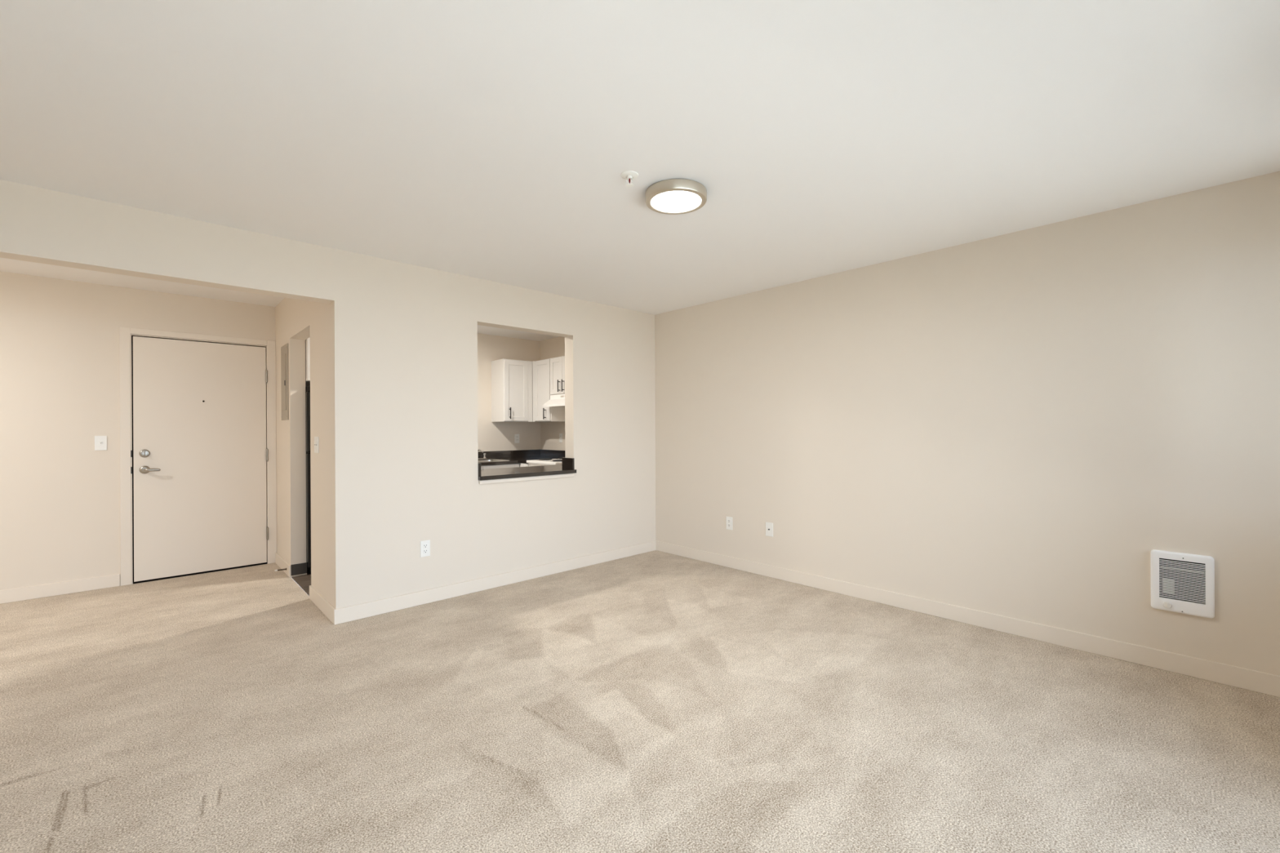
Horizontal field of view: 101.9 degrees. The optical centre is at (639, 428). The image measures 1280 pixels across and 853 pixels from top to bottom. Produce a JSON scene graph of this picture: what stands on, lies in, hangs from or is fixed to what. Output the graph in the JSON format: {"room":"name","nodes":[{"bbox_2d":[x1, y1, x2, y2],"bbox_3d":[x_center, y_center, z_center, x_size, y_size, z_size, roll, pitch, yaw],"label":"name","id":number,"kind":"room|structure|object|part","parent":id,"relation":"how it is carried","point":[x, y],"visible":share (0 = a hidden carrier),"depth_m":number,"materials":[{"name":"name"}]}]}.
{"room":"empty living room","nodes":[
{"label":"empty living room","id":0,"kind":"room"},
{"bbox_2d":[0,271,540,590],"bbox_3d":[-3.626,0.074,4.908,6.430,2.470,0.130,0,0,-43],"label":"wall","id":1,"kind":"structure","parent":0,"point":[60,495],"depth_m":4.06,"materials":[{"name":"beige paint"}]},
{"bbox_2d":[0,573,119,604],"bbox_3d":[-5.073,1.238,3.441,2.303,0.098,0.013,0,0,-43],"label":"baseboard","id":2,"kind":"structure","parent":1,"relation":"attached to","point":[28,593],"depth_m":4.00,"materials":[{"name":"beige paint"}]},
{"bbox_2d":[94,435,106,450],"bbox_3d":[-4.316,0.117,4.157,0.070,0.117,0.017,0,0,-43],"label":"light switch","id":3,"kind":"object","parent":1,"relation":"attached to","point":[100,442],"visible":1,"depth_m":4.16,"materials":[{"name":"white plastic"}]},
{"bbox_2d":[119,326,276,586],"bbox_3d":[-3.850,0.224,4.589,1.053,2.112,0.146,0,0,-43],"label":"door","id":4,"kind":"structure","parent":1,"relation":"in","point":[198,473],"depth_m":4.55,"materials":[{"name":"beige paint"}]},
{"bbox_3d":[-4.069,0.344,4.330,0.108,0.026,0.070,0,0,-43],"label":"lever handle","id":5,"kind":"part","parent":4,"relation":"part of","materials":[{"name":"silver metal"}]},
{"bbox_2d":[491,358,533,422],"bbox_3d":[-1.474,-0.464,6.599,0.709,0.760,0.365,0,0,-43],"label":"upper cabinet","id":6,"kind":"object","parent":1,"relation":"attached to","point":[512,401],"visible":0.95,"depth_m":6.38,"materials":[{"name":"white wood"}]},
{"bbox_3d":[-1.520,-0.462,6.371,0.318,0.738,0.020,0,0,-43],"label":"door","id":7,"kind":"part","parent":6,"relation":"part of","materials":[{"name":"white wood"}]},
{"bbox_2d":[514,434,519,443],"bbox_3d":[-1.593,0.131,6.730,0.070,0.117,0.008,0,0,-43],"label":"wall outlet","id":8,"kind":"object","parent":1,"relation":"attached to","point":[516,436],"visible":1,"depth_m":6.72,"materials":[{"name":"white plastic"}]},
{"bbox_2d":[478,449,564,458],"bbox_3d":[-1.832,0.329,6.002,2.059,0.092,0.736,0,0,-43],"label":"backsplash","id":9,"kind":"structure","parent":1,"relation":"attached to","point":[521,453],"depth_m":6.67,"materials":[{"name":"stone"}]},
{"bbox_2d":[291,570,311,595],"bbox_3d":[-1.697,1.285,5.223,2.940,0.030,2.050,0,0,-43],"label":"floor","id":10,"kind":"structure","parent":0,"point":[304,582],"depth_m":4.33,"materials":[{"name":"brown wood"}]},
{"bbox_2d":[305,386,311,574],"bbox_3d":[-2.857,0.453,4.982,0.693,1.645,0.755,0,0,-43],"label":"refrigerator","id":11,"kind":"object","parent":10,"relation":"on","point":[307,388],"visible":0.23,"depth_m":4.51,"materials":[{"name":"black metal"}]},
{"bbox_3d":[-2.651,-0.061,4.760,0.693,0.530,0.055,0,0,-43],"label":"freezer door","id":12,"kind":"part","parent":11,"relation":"part of","materials":[{"name":"black metal"}]},
{"bbox_2d":[480,463,519,469],"bbox_3d":[-2.098,0.841,5.799,1.370,0.862,0.661,0,0,-43],"label":"base cabinet","id":13,"kind":"object","parent":10,"relation":"on","point":[510,465],"visible":0.08,"depth_m":5.88,"materials":[{"name":"white wood"}]},
{"bbox_2d":[478,449,564,465],"bbox_3d":[-1.832,0.346,6.002,2.060,0.125,0.736,0,0,-43],"label":"countertop","id":14,"kind":"structure","parent":13,"relation":"on","point":[521,456],"depth_m":6.58,"materials":[{"name":"stone"}]},
{"bbox_2d":[477,448,486,459],"bbox_3d":[-1.905,0.304,6.145,0.263,0.131,0.213,0,0,-43],"label":"faucet","id":15,"kind":"object","parent":14,"relation":"on","point":[482,450],"visible":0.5,"depth_m":6.24,"materials":[{"name":"silver metal"}]},
{"bbox_2d":[478,458,509,462],"bbox_3d":[-1.879,0.450,5.998,0.585,0.161,0.510,0,0,-43],"label":"sink","id":16,"kind":"object","parent":14,"relation":"in","point":[485,460],"visible":0.18,"depth_m":6.20,"materials":[{"name":"silver metal"}]},
{"bbox_2d":[519,463,528,466],"bbox_3d":[-1.328,0.837,6.476,0.676,0.862,0.733,0,0,-43],"label":"base cabinet","id":17,"kind":"object","parent":10,"relation":"on","point":[520,464],"visible":0.06,"depth_m":6.00,"materials":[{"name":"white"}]},
{"bbox_2d":[526,457,562,466],"bbox_3d":[-0.880,0.731,5.976,0.706,0.970,0.596,0,0,-43],"label":"range","id":18,"kind":"object","parent":10,"relation":"on","point":[540,462],"visible":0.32,"depth_m":5.83,"materials":[{"name":"white metal"}]},
{"bbox_3d":[-1.012,0.835,4.780,2.543,0.862,0.459,0,0,-43],"label":"base cabinet","id":19,"kind":"object","parent":10,"relation":"on","visible":0},
{"bbox_2d":[478,457,576,480],"bbox_3d":[-0.978,0.336,4.735,2.554,0.134,0.663,0,0,-43],"label":"countertop","id":20,"kind":"structure","parent":19,"relation":"on","point":[567,466],"depth_m":4.54,"materials":[{"name":"stone"}]},
{"bbox_2d":[275,297,330,604],"bbox_3d":[-2.731,0.055,4.254,0.115,2.440,2.050,0,0,-43],"label":"wall","id":21,"kind":"structure","parent":0,"point":[296,321],"depth_m":4.46,"materials":[{"name":"beige paint"}]},
{"bbox_2d":[280,342,288,420],"bbox_3d":[-3.150,-0.407,4.597,0.020,0.663,0.290,0,0,-43],"label":"breaker panel","id":22,"kind":"object","parent":21,"relation":"attached to","point":[284,349],"visible":1,"depth_m":4.55,"materials":[{"name":"beige paint"}]},
{"bbox_3d":[-3.151,-0.407,4.595,0.007,0.493,0.200,0,0,-43],"label":"panel door","id":23,"kind":"part","parent":22,"relation":"part of","materials":[{"name":"beige paint"}]},
{"bbox_2d":[290,562,306,575],"bbox_3d":[-2.952,1.217,4.497,0.117,0.093,0.006,0,0,-43],"label":"baseboard","id":24,"kind":"structure","parent":21,"relation":"attached to","point":[301,568],"depth_m":4.50,"materials":[{"name":"grey rubber"}]},
{"bbox_2d":[291,573,306,577],"bbox_3d":[-2.948,1.270,4.495,0.114,0.012,0.014,0,0,-43],"label":"trim","id":25,"kind":"structure","parent":21,"relation":"attached to","point":[305,573],"depth_m":4.49,"materials":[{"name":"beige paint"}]},
{"bbox_2d":[275,552,335,623],"bbox_3d":[-2.722,1.226,4.157,0.013,0.098,2.164,0,0,-43],"label":"baseboard","id":26,"kind":"structure","parent":21,"relation":"attached to","point":[315,597],"depth_m":3.72,"materials":[{"name":"beige paint"}]},
{"bbox_2d":[305,337,310,386],"bbox_3d":[-2.874,-0.625,4.996,0.691,0.422,0.777,0,0,-43],"label":"upper cabinet","id":27,"kind":"object","parent":21,"relation":"attached to","point":[308,340],"visible":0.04,"depth_m":4.52,"materials":[{"name":"white wood"}]},
{"bbox_3d":[-2.767,-0.626,4.629,0.340,0.414,0.020,0,0,-43],"label":"door","id":28,"kind":"part","parent":27,"relation":"part of","materials":[{"name":"white wood"}]},
{"bbox_2d":[314,436,319,453],"bbox_3d":[-2.331,0.118,3.738,0.010,0.117,0.116,0,0,-43],"label":"light switch","id":29,"kind":"object","parent":21,"relation":"attached to","point":[316,438],"visible":1,"depth_m":3.71,"materials":[{"name":"white plastic"}]},
{"bbox_2d":[0,179,655,608],"bbox_3d":[-2.178,0.052,3.277,6.300,2.440,0.130,0,0,-43],"label":"wall","id":30,"kind":"structure","parent":0,"point":[404,451],"depth_m":3.73,"materials":[{"name":"beige paint"}]},
{"bbox_2d":[420,539,430,557],"bbox_3d":[-1.556,0.871,3.765,0.070,0.117,0.008,0,0,-43],"label":"wall outlet","id":31,"kind":"object","parent":30,"relation":"attached to","point":[425,544],"visible":1,"depth_m":3.76,"materials":[{"name":"white plastic"}]},
{"bbox_2d":[333,540,656,625],"bbox_3d":[-0.906,1.217,4.373,2.953,0.098,0.013,0,0,-43],"label":"baseboard","id":32,"kind":"structure","parent":30,"relation":"attached to","point":[358,611],"depth_m":4.02,"materials":[{"name":"beige paint"}]},
{"bbox_2d":[479,473,573,484],"bbox_3d":[-0.924,0.419,4.358,0.903,0.030,0.016,0,0,-43],"label":"trim","id":33,"kind":"structure","parent":30,"relation":"attached to","point":[557,476],"depth_m":4.32,"materials":[{"name":"beige paint"}]},
{"bbox_2d":[0,550,1279,852],"bbox_3d":[-1.332,1.268,2.386,6.300,0.001,6.680,0,0,-43],"label":"floor","id":34,"kind":"structure","parent":0,"point":[655,701],"depth_m":2.18,"materials":[{"name":"carpet"}]},
{"bbox_2d":[0,0,1279,341],"bbox_3d":[-1.344,-1.232,2.386,6.600,0.120,6.980,0,0,-43],"label":"ceiling","id":35,"kind":"structure","parent":0,"point":[493,140],"depth_m":1.99,"materials":[{"name":"white paint"}]},
{"bbox_2d":[620,170,638,187],"bbox_3d":[-0.048,-1.154,2.415,0.084,0.050,0.084,0,0,-43],"label":"sprinkler","id":36,"kind":"object","parent":35,"relation":"attached to","point":[627,175],"visible":1,"depth_m":2.41,"materials":[{"name":"white metal"}]},
{"bbox_2d":[645,178,706,214],"bbox_3d":[0.180,-1.155,2.600,0.306,0.050,0.306,0,0,-43],"label":"ceiling light","id":37,"kind":"object","parent":35,"relation":"attached to","point":[671,196],"visible":1,"depth_m":2.54,"materials":[{"name":"silver metal"}]},
{"bbox_2d":[650,191,701,212],"bbox_3d":[0.180,-1.137,2.600,0.254,0.008,0.254,0,0,-43],"label":"diffuser","id":38,"kind":"object","parent":37,"relation":"attached to","point":[662,201],"depth_m":2.59,"materials":[{"name":"white plastic"}]},
{"bbox_2d":[540,170,1279,675],"bbox_3d":[1.008,0.051,4.584,0.130,2.470,6.960,0,0,-43],"label":"wall","id":39,"kind":"structure","parent":0,"point":[1011,424],"depth_m":3.12,"materials":[{"name":"beige paint"}]},
{"bbox_2d":[532,358,564,422],"bbox_3d":[-1.118,-0.465,6.479,0.359,0.760,0.408,0,0,-43],"label":"upper cabinet","id":40,"kind":"object","parent":39,"relation":"attached to","point":[541,394],"visible":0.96,"depth_m":6.37,"materials":[{"name":"white wood"}]},
{"bbox_3d":[-1.194,-0.466,6.367,0.020,0.742,0.332,0,0,-43],"label":"door","id":41,"kind":"part","parent":40,"relation":"part of","materials":[{"name":"white wood"}]},
{"bbox_3d":[-1.155,-0.179,6.287,0.039,0.136,0.012,0,0,-43],"label":"pull handle","id":42,"kind":"part","parent":40,"relation":"part of","materials":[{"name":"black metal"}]},
{"bbox_2d":[550,355,564,395],"bbox_3d":[-0.804,-0.625,6.146,0.359,0.444,0.504,0,0,-43],"label":"upper cabinet","id":43,"kind":"object","parent":39,"relation":"attached to","point":[557,365],"visible":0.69,"depth_m":6.12,"materials":[{"name":"white wood"}]},
{"bbox_2d":[542,394,564,407],"bbox_3d":[-0.826,-0.329,6.123,0.424,0.144,0.500,0,0,-43],"label":"range hood","id":44,"kind":"object","parent":43,"relation":"attached to","point":[558,400],"visible":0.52,"depth_m":6.07,"materials":[{"name":"white metal"}]},
{"bbox_3d":[-0.814,-0.625,5.964,0.020,0.432,0.247,0,0,-43],"label":"door","id":45,"kind":"part","parent":43,"relation":"part of","materials":[{"name":"white wood"}]},
{"bbox_2d":[559,433,562,442],"bbox_3d":[-1.008,0.121,6.623,0.008,0.117,0.070,0,0,-43],"label":"wall outlet","id":46,"kind":"object","parent":39,"relation":"attached to","point":[560,434],"visible":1,"depth_m":6.62,"materials":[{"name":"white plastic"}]},
{"bbox_2d":[725,516,732,530],"bbox_3d":[0.808,0.858,4.701,0.008,0.117,0.070,0,0,-43],"label":"wall outlet","id":47,"kind":"object","parent":39,"relation":"attached to","point":[728,519],"visible":1,"depth_m":4.70,"materials":[{"name":"white plastic"}]},
{"bbox_2d":[765,522,773,537],"bbox_3d":[1.091,0.855,4.395,0.015,0.117,0.072,0,0,-43],"label":"outlet","id":48,"kind":"object","parent":39,"relation":"attached to","point":[769,526],"visible":1,"depth_m":4.39,"materials":[{"name":"white plastic"}]},
{"bbox_2d":[656,540,1279,697],"bbox_3d":[1.708,1.204,3.745,0.013,0.098,4.487,0,0,-43],"label":"baseboard","id":49,"kind":"structure","parent":39,"relation":"attached to","point":[1259,682],"depth_m":3.10,"materials":[{"name":"beige paint"}]},
{"bbox_2d":[1150,549,1214,618],"bbox_3d":[2.741,0.784,2.629,0.036,0.304,0.224,0,0,-43],"label":"wall heater","id":50,"kind":"object","parent":39,"relation":"attached to","point":[1182,583],"visible":1,"depth_m":2.63,"materials":[{"name":"white metal"}]},
{"bbox_3d":[2.700,0.905,2.659,0.010,0.034,0.034,0,0,-43],"label":"thermostat knob","id":51,"kind":"part","parent":50,"relation":"part of","materials":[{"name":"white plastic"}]}
]}

